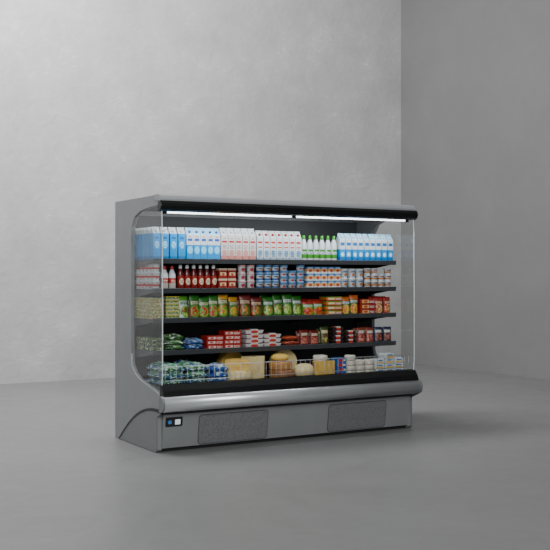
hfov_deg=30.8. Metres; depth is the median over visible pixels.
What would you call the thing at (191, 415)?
refrigerator
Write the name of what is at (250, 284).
yogurt cup
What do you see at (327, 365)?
cheese wedge
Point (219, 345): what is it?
box
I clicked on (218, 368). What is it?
bag
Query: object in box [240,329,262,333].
tray
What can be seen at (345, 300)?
pouch
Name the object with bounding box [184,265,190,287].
sauce bottle
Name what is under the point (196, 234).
carton
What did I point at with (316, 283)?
pack
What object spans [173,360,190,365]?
bag
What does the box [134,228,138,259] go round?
carton
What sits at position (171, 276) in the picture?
sauce bottle
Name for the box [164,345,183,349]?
snack bag
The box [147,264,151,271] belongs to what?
yogurt cup
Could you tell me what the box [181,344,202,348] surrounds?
snack bag
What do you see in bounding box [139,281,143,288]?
yogurt cup
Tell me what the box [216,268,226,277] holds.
food box
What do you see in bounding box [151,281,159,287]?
yogurt cup
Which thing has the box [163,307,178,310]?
pack
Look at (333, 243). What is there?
milk bottle
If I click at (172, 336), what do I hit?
snack bag
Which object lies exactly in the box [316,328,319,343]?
packet
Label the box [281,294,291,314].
bag
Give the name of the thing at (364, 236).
carton
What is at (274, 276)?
yogurt cup
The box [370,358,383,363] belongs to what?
pack
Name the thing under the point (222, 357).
cheese round
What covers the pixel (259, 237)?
carton
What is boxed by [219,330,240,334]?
box
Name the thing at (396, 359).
pack
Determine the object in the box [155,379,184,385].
bag
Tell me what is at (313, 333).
packet
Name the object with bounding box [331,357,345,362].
box
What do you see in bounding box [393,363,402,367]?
pack
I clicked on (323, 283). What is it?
pack
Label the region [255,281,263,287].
yogurt cup
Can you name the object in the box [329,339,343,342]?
tray
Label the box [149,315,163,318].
pack
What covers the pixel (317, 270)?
pack
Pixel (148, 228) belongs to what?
carton
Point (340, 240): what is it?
carton
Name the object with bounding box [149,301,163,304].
pack
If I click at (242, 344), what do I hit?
tray
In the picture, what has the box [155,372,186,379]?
bag
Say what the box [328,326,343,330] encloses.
tray
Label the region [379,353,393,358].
pack
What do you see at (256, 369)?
cheese wedge
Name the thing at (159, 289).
shelf
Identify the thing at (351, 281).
yogurt cup
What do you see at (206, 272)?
sauce bottle
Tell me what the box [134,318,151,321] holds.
shelf
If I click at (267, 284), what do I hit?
yogurt cup
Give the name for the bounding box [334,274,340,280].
pack
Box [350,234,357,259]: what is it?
carton
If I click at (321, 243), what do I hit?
milk bottle
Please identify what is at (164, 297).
pack
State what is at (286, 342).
sausage
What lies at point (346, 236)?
carton
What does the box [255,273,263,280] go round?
yogurt cup
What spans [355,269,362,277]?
yogurt cup
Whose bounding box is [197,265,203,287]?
sauce bottle
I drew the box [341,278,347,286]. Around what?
yogurt cup
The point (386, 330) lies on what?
packet
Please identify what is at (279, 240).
carton
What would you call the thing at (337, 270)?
pack
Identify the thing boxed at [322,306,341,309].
meal
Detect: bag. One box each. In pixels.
[145,361,167,370]
[146,377,159,384]
[147,370,159,377]
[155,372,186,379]
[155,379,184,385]
[156,363,184,372]
[160,333,183,339]
[164,340,182,344]
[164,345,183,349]
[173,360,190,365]
[179,296,188,317]
[181,337,202,344]
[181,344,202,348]
[182,361,207,371]
[182,371,207,378]
[182,378,205,382]
[189,295,198,316]
[199,297,208,316]
[205,362,228,371]
[205,371,227,377]
[205,377,227,380]
[207,295,218,316]
[216,294,227,316]
[228,297,237,316]
[234,295,238,315]
[238,295,250,315]
[250,297,261,315]
[262,297,273,315]
[272,295,281,314]
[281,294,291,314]
[292,296,301,314]
[301,301,313,314]
[313,300,322,313]
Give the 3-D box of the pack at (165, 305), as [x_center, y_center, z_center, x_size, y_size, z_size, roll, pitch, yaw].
[-0.854,0.248,8.148,0.115,0.030,0.100,0,0,-30]
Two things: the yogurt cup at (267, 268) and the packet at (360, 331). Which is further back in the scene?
the packet at (360, 331)
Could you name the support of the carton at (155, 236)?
on the refrigerator
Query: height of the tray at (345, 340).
0.039 m
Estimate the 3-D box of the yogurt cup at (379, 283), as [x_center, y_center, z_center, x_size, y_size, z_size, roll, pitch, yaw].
[0.973,0.086,9.220,0.073,0.059,0.072,0,0,-30]
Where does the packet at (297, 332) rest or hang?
on the refrigerator
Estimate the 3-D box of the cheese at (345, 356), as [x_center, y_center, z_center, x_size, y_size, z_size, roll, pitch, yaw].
[0.661,0.730,8.837,0.100,0.045,0.100,0,0,-20]
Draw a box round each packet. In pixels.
[296,331,299,344]
[299,330,307,344]
[309,330,317,343]
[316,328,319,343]
[319,326,328,343]
[357,327,364,341]
[365,328,373,341]
[373,327,381,341]
[382,327,390,340]
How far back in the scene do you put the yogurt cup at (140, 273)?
8.25 m
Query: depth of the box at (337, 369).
8.76 m
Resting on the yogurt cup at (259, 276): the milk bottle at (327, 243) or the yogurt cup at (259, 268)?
the yogurt cup at (259, 268)
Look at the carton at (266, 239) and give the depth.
8.56 m
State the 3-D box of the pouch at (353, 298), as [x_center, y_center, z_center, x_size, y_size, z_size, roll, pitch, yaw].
[0.711,0.269,9.059,0.069,0.173,0.067,0,0,23]
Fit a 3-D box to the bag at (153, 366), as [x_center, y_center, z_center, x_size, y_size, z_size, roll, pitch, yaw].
[-0.935,0.739,8.158,0.200,0.082,0.170,0,0,-32]
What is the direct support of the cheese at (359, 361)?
on the cheese at (358, 366)
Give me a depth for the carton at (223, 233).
8.35 m
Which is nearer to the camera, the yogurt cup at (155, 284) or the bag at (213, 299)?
the yogurt cup at (155, 284)
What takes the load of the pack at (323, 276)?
on the pack at (323, 283)
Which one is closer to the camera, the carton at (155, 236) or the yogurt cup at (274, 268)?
the carton at (155, 236)
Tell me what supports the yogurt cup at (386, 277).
on the yogurt cup at (386, 283)
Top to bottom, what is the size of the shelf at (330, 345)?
0.025 m
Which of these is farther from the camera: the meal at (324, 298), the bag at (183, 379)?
the meal at (324, 298)
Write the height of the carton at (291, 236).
0.254 m
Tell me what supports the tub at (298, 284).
on the refrigerator
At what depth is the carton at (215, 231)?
8.31 m
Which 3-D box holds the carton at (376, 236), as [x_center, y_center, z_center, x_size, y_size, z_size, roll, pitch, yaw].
[0.933,-0.249,9.190,0.058,0.249,0.072,0,0,-29]
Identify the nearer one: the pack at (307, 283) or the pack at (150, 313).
the pack at (150, 313)
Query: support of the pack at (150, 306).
on the pack at (150, 309)
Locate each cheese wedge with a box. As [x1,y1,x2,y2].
[225,358,249,370]
[241,355,264,378]
[312,360,334,374]
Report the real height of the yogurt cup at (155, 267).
0.069 m
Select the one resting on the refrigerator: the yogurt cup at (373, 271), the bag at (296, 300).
the bag at (296, 300)
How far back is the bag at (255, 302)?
8.53 m
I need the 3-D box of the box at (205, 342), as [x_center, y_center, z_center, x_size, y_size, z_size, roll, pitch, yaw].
[-0.523,0.560,8.350,0.155,0.036,0.120,0,0,-29]
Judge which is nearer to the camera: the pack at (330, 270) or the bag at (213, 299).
the bag at (213, 299)
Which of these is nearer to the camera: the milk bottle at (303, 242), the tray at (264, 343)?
the tray at (264, 343)
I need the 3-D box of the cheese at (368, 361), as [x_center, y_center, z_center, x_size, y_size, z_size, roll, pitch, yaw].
[0.833,0.775,8.940,0.100,0.045,0.100,0,0,-20]
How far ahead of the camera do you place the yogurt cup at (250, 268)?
8.49 m
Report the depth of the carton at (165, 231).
8.07 m
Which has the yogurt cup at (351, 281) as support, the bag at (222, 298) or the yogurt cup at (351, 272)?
the yogurt cup at (351, 272)
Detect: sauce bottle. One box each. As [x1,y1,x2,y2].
[161,266,167,287]
[168,266,175,287]
[177,265,183,287]
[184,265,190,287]
[190,265,196,287]
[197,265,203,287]
[204,265,209,287]
[210,265,216,287]
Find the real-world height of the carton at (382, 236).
0.249 m
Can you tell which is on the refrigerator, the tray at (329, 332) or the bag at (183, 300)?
the bag at (183, 300)
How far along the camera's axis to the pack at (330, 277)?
8.89 m
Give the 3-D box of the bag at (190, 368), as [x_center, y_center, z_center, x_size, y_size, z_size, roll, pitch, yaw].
[-0.661,0.739,8.088,0.200,0.082,0.170,0,0,-42]
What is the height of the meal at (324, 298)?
0.040 m
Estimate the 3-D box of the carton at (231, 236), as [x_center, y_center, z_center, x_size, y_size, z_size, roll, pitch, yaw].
[-0.381,-0.260,8.411,0.062,0.269,0.072,0,0,-31]
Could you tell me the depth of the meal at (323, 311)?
8.89 m
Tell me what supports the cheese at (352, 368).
on the cheese
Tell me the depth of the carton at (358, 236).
9.06 m
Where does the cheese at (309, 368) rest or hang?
on the refrigerator
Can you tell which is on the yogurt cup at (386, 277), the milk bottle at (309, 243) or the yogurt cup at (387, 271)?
the yogurt cup at (387, 271)
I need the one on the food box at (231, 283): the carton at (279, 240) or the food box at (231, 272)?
the food box at (231, 272)
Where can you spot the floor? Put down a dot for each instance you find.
(471, 469)
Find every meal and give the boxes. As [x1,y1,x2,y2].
[319,296,341,300]
[322,301,341,305]
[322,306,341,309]
[322,310,341,313]
[358,299,374,303]
[358,304,374,308]
[358,309,374,312]
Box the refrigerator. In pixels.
[115,194,422,451]
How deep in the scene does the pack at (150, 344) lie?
8.04 m
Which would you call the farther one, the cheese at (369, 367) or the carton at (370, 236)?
the carton at (370, 236)
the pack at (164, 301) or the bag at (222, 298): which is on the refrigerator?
the bag at (222, 298)
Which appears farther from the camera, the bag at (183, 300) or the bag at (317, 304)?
the bag at (317, 304)
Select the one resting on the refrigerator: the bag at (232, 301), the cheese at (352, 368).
the bag at (232, 301)
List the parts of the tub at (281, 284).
dessert tub, dessert tub, dessert tub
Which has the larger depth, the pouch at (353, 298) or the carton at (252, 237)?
the pouch at (353, 298)
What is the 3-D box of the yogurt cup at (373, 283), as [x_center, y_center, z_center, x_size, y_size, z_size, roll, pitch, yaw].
[0.907,0.086,9.181,0.073,0.059,0.072,0,0,-31]
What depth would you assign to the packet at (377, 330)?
9.18 m
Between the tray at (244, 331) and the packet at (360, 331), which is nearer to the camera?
the tray at (244, 331)
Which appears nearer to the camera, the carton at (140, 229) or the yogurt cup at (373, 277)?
the carton at (140, 229)
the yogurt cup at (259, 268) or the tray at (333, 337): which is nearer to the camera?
the yogurt cup at (259, 268)
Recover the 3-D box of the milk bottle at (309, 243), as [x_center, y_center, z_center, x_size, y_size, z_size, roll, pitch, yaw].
[0.306,-0.237,8.819,0.058,0.225,0.057,0,0,-29]
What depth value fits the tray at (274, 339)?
8.58 m
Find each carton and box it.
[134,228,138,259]
[137,228,142,259]
[141,228,146,259]
[146,227,150,259]
[150,227,160,258]
[159,227,168,257]
[168,227,176,258]
[176,227,185,258]
[184,228,192,258]
[192,228,199,258]
[199,228,206,258]
[205,228,213,258]
[212,228,219,258]
[219,228,227,258]
[226,228,234,258]
[233,228,241,258]
[240,228,248,258]
[247,229,255,258]
[255,231,262,258]
[262,231,269,258]
[268,231,275,258]
[275,231,282,259]
[281,231,288,259]
[287,231,294,259]
[293,232,300,259]
[336,233,344,259]
[344,233,350,259]
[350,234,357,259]
[356,234,363,259]
[362,234,369,259]
[368,234,374,259]
[374,234,380,259]
[380,234,386,260]
[385,235,392,260]
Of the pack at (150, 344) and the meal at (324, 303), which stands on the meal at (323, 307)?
the meal at (324, 303)
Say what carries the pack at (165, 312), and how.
on the pack at (165, 316)
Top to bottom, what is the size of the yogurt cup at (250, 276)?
0.067 m
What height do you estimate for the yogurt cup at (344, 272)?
0.086 m
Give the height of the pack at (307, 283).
0.062 m
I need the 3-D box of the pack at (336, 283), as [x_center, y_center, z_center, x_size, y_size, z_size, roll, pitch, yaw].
[0.544,0.084,8.965,0.067,0.062,0.070,0,0,-30]
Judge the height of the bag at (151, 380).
0.082 m
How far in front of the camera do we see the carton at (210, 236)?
8.28 m
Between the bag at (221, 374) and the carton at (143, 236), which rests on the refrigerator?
the carton at (143, 236)
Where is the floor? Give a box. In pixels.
[0,362,549,549]
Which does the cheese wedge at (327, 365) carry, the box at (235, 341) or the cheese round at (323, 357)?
the cheese round at (323, 357)
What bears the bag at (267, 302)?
on the refrigerator
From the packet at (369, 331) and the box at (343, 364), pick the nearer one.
the box at (343, 364)
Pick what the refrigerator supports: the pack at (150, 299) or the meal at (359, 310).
the meal at (359, 310)
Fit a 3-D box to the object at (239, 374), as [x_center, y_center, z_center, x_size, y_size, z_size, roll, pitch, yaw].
[-0.309,0.840,8.308,0.230,0.100,0.230,0,0,-31]
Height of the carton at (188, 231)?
0.264 m
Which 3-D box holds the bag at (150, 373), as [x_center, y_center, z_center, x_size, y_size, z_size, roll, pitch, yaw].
[-0.935,0.794,8.158,0.200,0.082,0.170,0,0,-23]
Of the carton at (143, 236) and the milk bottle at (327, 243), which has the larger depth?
the milk bottle at (327, 243)
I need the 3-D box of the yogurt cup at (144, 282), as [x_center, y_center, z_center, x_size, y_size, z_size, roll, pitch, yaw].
[-1.046,0.081,8.208,0.075,0.069,0.074,0,0,-32]
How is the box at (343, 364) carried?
on the box at (337, 369)
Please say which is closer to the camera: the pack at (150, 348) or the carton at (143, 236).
the pack at (150, 348)
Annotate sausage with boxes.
[282,336,298,340]
[282,341,298,344]
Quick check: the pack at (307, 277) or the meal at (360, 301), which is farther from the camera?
the meal at (360, 301)
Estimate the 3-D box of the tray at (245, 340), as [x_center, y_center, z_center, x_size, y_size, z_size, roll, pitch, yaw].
[-0.200,0.557,8.540,0.170,0.039,0.122,0,0,-30]
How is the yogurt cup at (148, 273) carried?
on the yogurt cup at (148, 282)
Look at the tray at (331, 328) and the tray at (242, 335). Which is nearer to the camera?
the tray at (242, 335)
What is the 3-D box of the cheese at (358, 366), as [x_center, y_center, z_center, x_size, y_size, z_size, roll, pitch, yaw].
[0.747,0.822,8.888,0.100,0.045,0.100,0,0,-34]
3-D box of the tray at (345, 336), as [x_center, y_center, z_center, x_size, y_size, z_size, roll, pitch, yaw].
[0.658,0.557,9.044,0.120,0.039,0.102,0,0,-35]
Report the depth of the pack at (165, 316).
8.10 m
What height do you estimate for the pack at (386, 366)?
0.045 m
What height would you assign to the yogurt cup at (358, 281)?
0.086 m
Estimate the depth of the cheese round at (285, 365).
8.44 m
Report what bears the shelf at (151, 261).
attached to the refrigerator
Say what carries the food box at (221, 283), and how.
on the refrigerator
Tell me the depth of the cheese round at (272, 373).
8.43 m
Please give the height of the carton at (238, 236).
0.269 m
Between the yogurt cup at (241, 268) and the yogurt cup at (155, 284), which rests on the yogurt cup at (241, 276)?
the yogurt cup at (241, 268)
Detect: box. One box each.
[201,335,223,339]
[201,344,223,348]
[202,340,223,344]
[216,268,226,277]
[217,279,226,287]
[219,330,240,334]
[223,335,240,339]
[224,339,240,343]
[224,344,240,347]
[227,268,235,277]
[227,279,235,287]
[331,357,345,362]
[335,362,345,366]
[335,367,345,371]
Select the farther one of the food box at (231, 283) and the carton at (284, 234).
the carton at (284, 234)
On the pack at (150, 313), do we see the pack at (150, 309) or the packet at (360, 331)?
the pack at (150, 309)
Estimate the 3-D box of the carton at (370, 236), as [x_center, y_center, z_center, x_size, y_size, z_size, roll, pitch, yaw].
[0.875,-0.249,9.156,0.058,0.249,0.072,0,0,-28]
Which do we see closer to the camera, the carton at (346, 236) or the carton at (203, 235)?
the carton at (203, 235)
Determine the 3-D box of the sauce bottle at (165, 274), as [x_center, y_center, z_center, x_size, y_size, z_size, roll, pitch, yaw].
[-0.897,0.020,8.111,0.060,0.190,0.059,0,0,-31]
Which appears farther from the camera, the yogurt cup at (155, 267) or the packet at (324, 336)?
the packet at (324, 336)
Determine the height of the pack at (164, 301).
0.030 m
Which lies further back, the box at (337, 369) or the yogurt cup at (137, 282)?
the box at (337, 369)
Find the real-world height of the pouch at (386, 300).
0.153 m
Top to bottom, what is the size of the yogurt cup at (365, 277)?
0.059 m
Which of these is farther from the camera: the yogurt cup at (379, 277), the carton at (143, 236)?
the yogurt cup at (379, 277)
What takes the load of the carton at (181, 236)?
on the refrigerator
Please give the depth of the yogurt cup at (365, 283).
9.11 m
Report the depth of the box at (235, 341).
8.38 m
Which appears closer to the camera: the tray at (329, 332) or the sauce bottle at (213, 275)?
the sauce bottle at (213, 275)
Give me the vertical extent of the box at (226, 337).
0.036 m
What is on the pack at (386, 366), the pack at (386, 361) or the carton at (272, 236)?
the pack at (386, 361)
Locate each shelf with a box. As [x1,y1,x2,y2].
[134,259,326,264]
[134,287,263,291]
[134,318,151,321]
[134,339,341,354]
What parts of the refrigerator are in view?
panel, control panel, grille frame, panel, price rail, price rail, price rail, price rail, canopy trim, panel, grille frame, panel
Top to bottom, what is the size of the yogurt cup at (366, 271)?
0.059 m
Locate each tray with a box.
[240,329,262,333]
[241,334,263,337]
[241,338,263,342]
[241,343,262,346]
[259,337,280,341]
[261,333,280,337]
[262,342,280,345]
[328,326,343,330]
[328,331,343,334]
[329,335,343,339]
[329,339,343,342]
[341,335,355,338]
[342,339,355,342]
[343,330,355,334]
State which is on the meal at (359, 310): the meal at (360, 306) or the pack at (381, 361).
the meal at (360, 306)
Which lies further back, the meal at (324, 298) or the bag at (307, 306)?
the meal at (324, 298)
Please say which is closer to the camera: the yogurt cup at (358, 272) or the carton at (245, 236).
the carton at (245, 236)
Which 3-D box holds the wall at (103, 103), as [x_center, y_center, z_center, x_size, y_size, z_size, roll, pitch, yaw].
[-4.701,-2.110,12.133,15.900,7.000,0.200,0,0,-31]
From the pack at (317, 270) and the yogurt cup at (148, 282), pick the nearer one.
the yogurt cup at (148, 282)
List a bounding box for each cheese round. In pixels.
[216,352,241,363]
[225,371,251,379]
[269,350,296,368]
[269,360,291,369]
[269,369,293,377]
[313,355,327,360]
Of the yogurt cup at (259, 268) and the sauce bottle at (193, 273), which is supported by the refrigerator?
the sauce bottle at (193, 273)
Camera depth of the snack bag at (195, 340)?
8.22 m
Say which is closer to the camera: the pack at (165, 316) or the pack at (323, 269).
the pack at (165, 316)
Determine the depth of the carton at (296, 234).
8.72 m
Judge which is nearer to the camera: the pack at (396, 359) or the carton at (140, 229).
the carton at (140, 229)
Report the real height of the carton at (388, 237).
0.249 m
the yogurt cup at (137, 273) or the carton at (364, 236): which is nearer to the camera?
the yogurt cup at (137, 273)
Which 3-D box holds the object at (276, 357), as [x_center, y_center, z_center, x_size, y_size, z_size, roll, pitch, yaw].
[0.042,0.703,8.528,0.159,0.063,0.143,0,0,-31]
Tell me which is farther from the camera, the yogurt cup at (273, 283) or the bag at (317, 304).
the bag at (317, 304)
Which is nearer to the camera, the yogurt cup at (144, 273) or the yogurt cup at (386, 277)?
the yogurt cup at (144, 273)
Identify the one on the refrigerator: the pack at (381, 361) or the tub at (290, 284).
the tub at (290, 284)
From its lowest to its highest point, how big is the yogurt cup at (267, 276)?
0.067 m
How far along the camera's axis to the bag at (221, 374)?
8.12 m
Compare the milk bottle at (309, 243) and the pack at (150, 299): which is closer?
the pack at (150, 299)
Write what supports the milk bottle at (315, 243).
on the refrigerator
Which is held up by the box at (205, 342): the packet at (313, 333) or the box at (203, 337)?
the box at (203, 337)
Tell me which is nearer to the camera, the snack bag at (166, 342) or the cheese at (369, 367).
the snack bag at (166, 342)
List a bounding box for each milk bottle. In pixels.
[301,235,306,259]
[307,235,312,259]
[313,235,318,259]
[319,236,324,259]
[325,236,330,259]
[331,236,336,259]
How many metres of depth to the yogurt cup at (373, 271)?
9.15 m
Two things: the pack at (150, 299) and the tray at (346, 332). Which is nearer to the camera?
the pack at (150, 299)
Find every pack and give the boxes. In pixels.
[149,298,163,301]
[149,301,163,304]
[149,305,163,308]
[149,308,163,311]
[149,312,163,315]
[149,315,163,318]
[149,338,163,342]
[149,343,163,346]
[149,347,163,350]
[161,296,178,299]
[163,300,178,303]
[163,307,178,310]
[163,315,178,317]
[164,304,178,307]
[164,311,178,314]
[304,267,313,273]
[304,274,313,280]
[304,281,313,286]
[314,267,320,273]
[314,274,320,280]
[314,281,320,286]
[321,267,326,273]
[321,274,326,280]
[321,281,326,286]
[327,267,333,273]
[327,274,333,280]
[327,281,333,286]
[334,267,340,273]
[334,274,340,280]
[334,281,340,286]
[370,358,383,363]
[373,364,383,368]
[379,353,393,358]
[381,358,393,363]
[384,363,393,368]
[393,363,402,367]
[394,357,402,362]
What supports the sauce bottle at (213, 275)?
on the refrigerator
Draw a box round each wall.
[0,0,400,383]
[401,0,549,379]
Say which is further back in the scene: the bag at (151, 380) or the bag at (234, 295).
the bag at (234, 295)
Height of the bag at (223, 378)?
0.076 m
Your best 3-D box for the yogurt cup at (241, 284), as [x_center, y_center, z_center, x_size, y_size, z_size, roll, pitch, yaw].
[-0.283,0.082,8.475,0.075,0.067,0.074,0,0,-31]
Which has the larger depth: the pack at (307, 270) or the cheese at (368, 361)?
the cheese at (368, 361)
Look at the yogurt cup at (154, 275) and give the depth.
8.04 m
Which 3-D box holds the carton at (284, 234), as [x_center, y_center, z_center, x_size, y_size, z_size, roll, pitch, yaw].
[0.078,-0.252,8.683,0.058,0.254,0.072,0,0,-33]
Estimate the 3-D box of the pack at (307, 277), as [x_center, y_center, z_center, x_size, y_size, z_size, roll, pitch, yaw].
[0.296,0.021,8.818,0.067,0.062,0.070,0,0,-31]
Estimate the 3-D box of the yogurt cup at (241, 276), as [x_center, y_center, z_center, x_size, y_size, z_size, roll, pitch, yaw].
[-0.283,0.015,8.475,0.075,0.067,0.074,0,0,-30]
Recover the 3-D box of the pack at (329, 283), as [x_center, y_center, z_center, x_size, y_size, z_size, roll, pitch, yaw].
[0.482,0.084,8.928,0.067,0.062,0.070,0,0,-30]
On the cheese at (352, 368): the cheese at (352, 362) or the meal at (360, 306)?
the cheese at (352, 362)
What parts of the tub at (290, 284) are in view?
dessert tub, dessert tub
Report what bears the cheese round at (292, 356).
on the refrigerator
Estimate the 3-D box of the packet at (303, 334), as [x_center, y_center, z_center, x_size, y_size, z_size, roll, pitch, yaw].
[0.254,0.548,8.784,0.100,0.134,0.047,0,-2,-37]
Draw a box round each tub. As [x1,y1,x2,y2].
[279,265,287,286]
[288,271,296,286]
[295,265,304,286]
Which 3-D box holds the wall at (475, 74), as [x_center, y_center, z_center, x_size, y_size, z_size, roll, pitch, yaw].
[6.579,-2.110,8.505,0.200,7.000,17.550,0,0,-31]
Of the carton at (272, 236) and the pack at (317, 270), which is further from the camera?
the pack at (317, 270)
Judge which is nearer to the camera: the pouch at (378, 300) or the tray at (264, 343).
the tray at (264, 343)
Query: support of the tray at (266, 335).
on the tray at (274, 339)
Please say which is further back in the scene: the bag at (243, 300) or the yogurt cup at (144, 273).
the bag at (243, 300)
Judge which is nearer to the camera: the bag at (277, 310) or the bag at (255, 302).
the bag at (255, 302)
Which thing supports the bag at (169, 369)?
on the bag at (166, 376)
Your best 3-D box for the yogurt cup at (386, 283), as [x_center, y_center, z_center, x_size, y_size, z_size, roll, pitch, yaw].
[1.040,0.086,9.260,0.073,0.059,0.072,0,0,-30]
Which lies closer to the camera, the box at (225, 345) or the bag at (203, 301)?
the bag at (203, 301)
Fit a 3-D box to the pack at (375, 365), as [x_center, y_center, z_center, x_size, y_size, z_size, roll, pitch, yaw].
[0.917,0.822,9.001,0.098,0.045,0.100,0,0,-25]
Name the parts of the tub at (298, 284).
dessert tub, dessert tub, dessert tub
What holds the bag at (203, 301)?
on the refrigerator
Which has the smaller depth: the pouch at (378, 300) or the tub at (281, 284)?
the tub at (281, 284)
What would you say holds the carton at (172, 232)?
on the refrigerator
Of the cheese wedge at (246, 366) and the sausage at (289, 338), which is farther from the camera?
the sausage at (289, 338)
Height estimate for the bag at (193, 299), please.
0.188 m
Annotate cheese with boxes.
[344,355,355,360]
[346,360,354,365]
[346,365,354,370]
[355,359,364,364]
[355,365,364,369]
[363,359,373,364]
[366,364,373,369]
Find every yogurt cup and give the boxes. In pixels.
[135,272,139,280]
[135,281,139,288]
[139,272,143,280]
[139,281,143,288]
[143,272,147,280]
[143,281,147,288]
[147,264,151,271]
[147,272,151,280]
[147,281,151,288]
[151,264,159,271]
[151,272,159,280]
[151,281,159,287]
[237,265,245,272]
[237,273,245,280]
[237,281,245,287]
[246,265,254,272]
[246,273,254,280]
[246,281,254,287]
[255,265,263,272]
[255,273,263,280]
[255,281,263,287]
[263,265,271,272]
[263,273,271,280]
[263,281,271,287]
[271,265,278,272]
[271,273,278,280]
[271,281,278,286]
[341,269,347,277]
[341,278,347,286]
[348,269,355,277]
[348,278,355,286]
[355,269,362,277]
[355,278,362,286]
[363,268,370,274]
[363,275,370,280]
[363,281,370,286]
[370,268,377,274]
[370,275,377,280]
[370,281,377,286]
[377,275,383,280]
[377,281,383,286]
[383,268,390,274]
[384,275,390,280]
[384,281,390,286]
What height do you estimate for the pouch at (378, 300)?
0.151 m
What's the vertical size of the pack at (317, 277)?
0.062 m
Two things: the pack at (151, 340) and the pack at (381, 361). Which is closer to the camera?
the pack at (151, 340)
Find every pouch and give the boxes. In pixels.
[342,297,349,313]
[349,295,357,313]
[373,297,382,312]
[383,297,389,312]
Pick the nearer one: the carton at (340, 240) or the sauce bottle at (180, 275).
the sauce bottle at (180, 275)

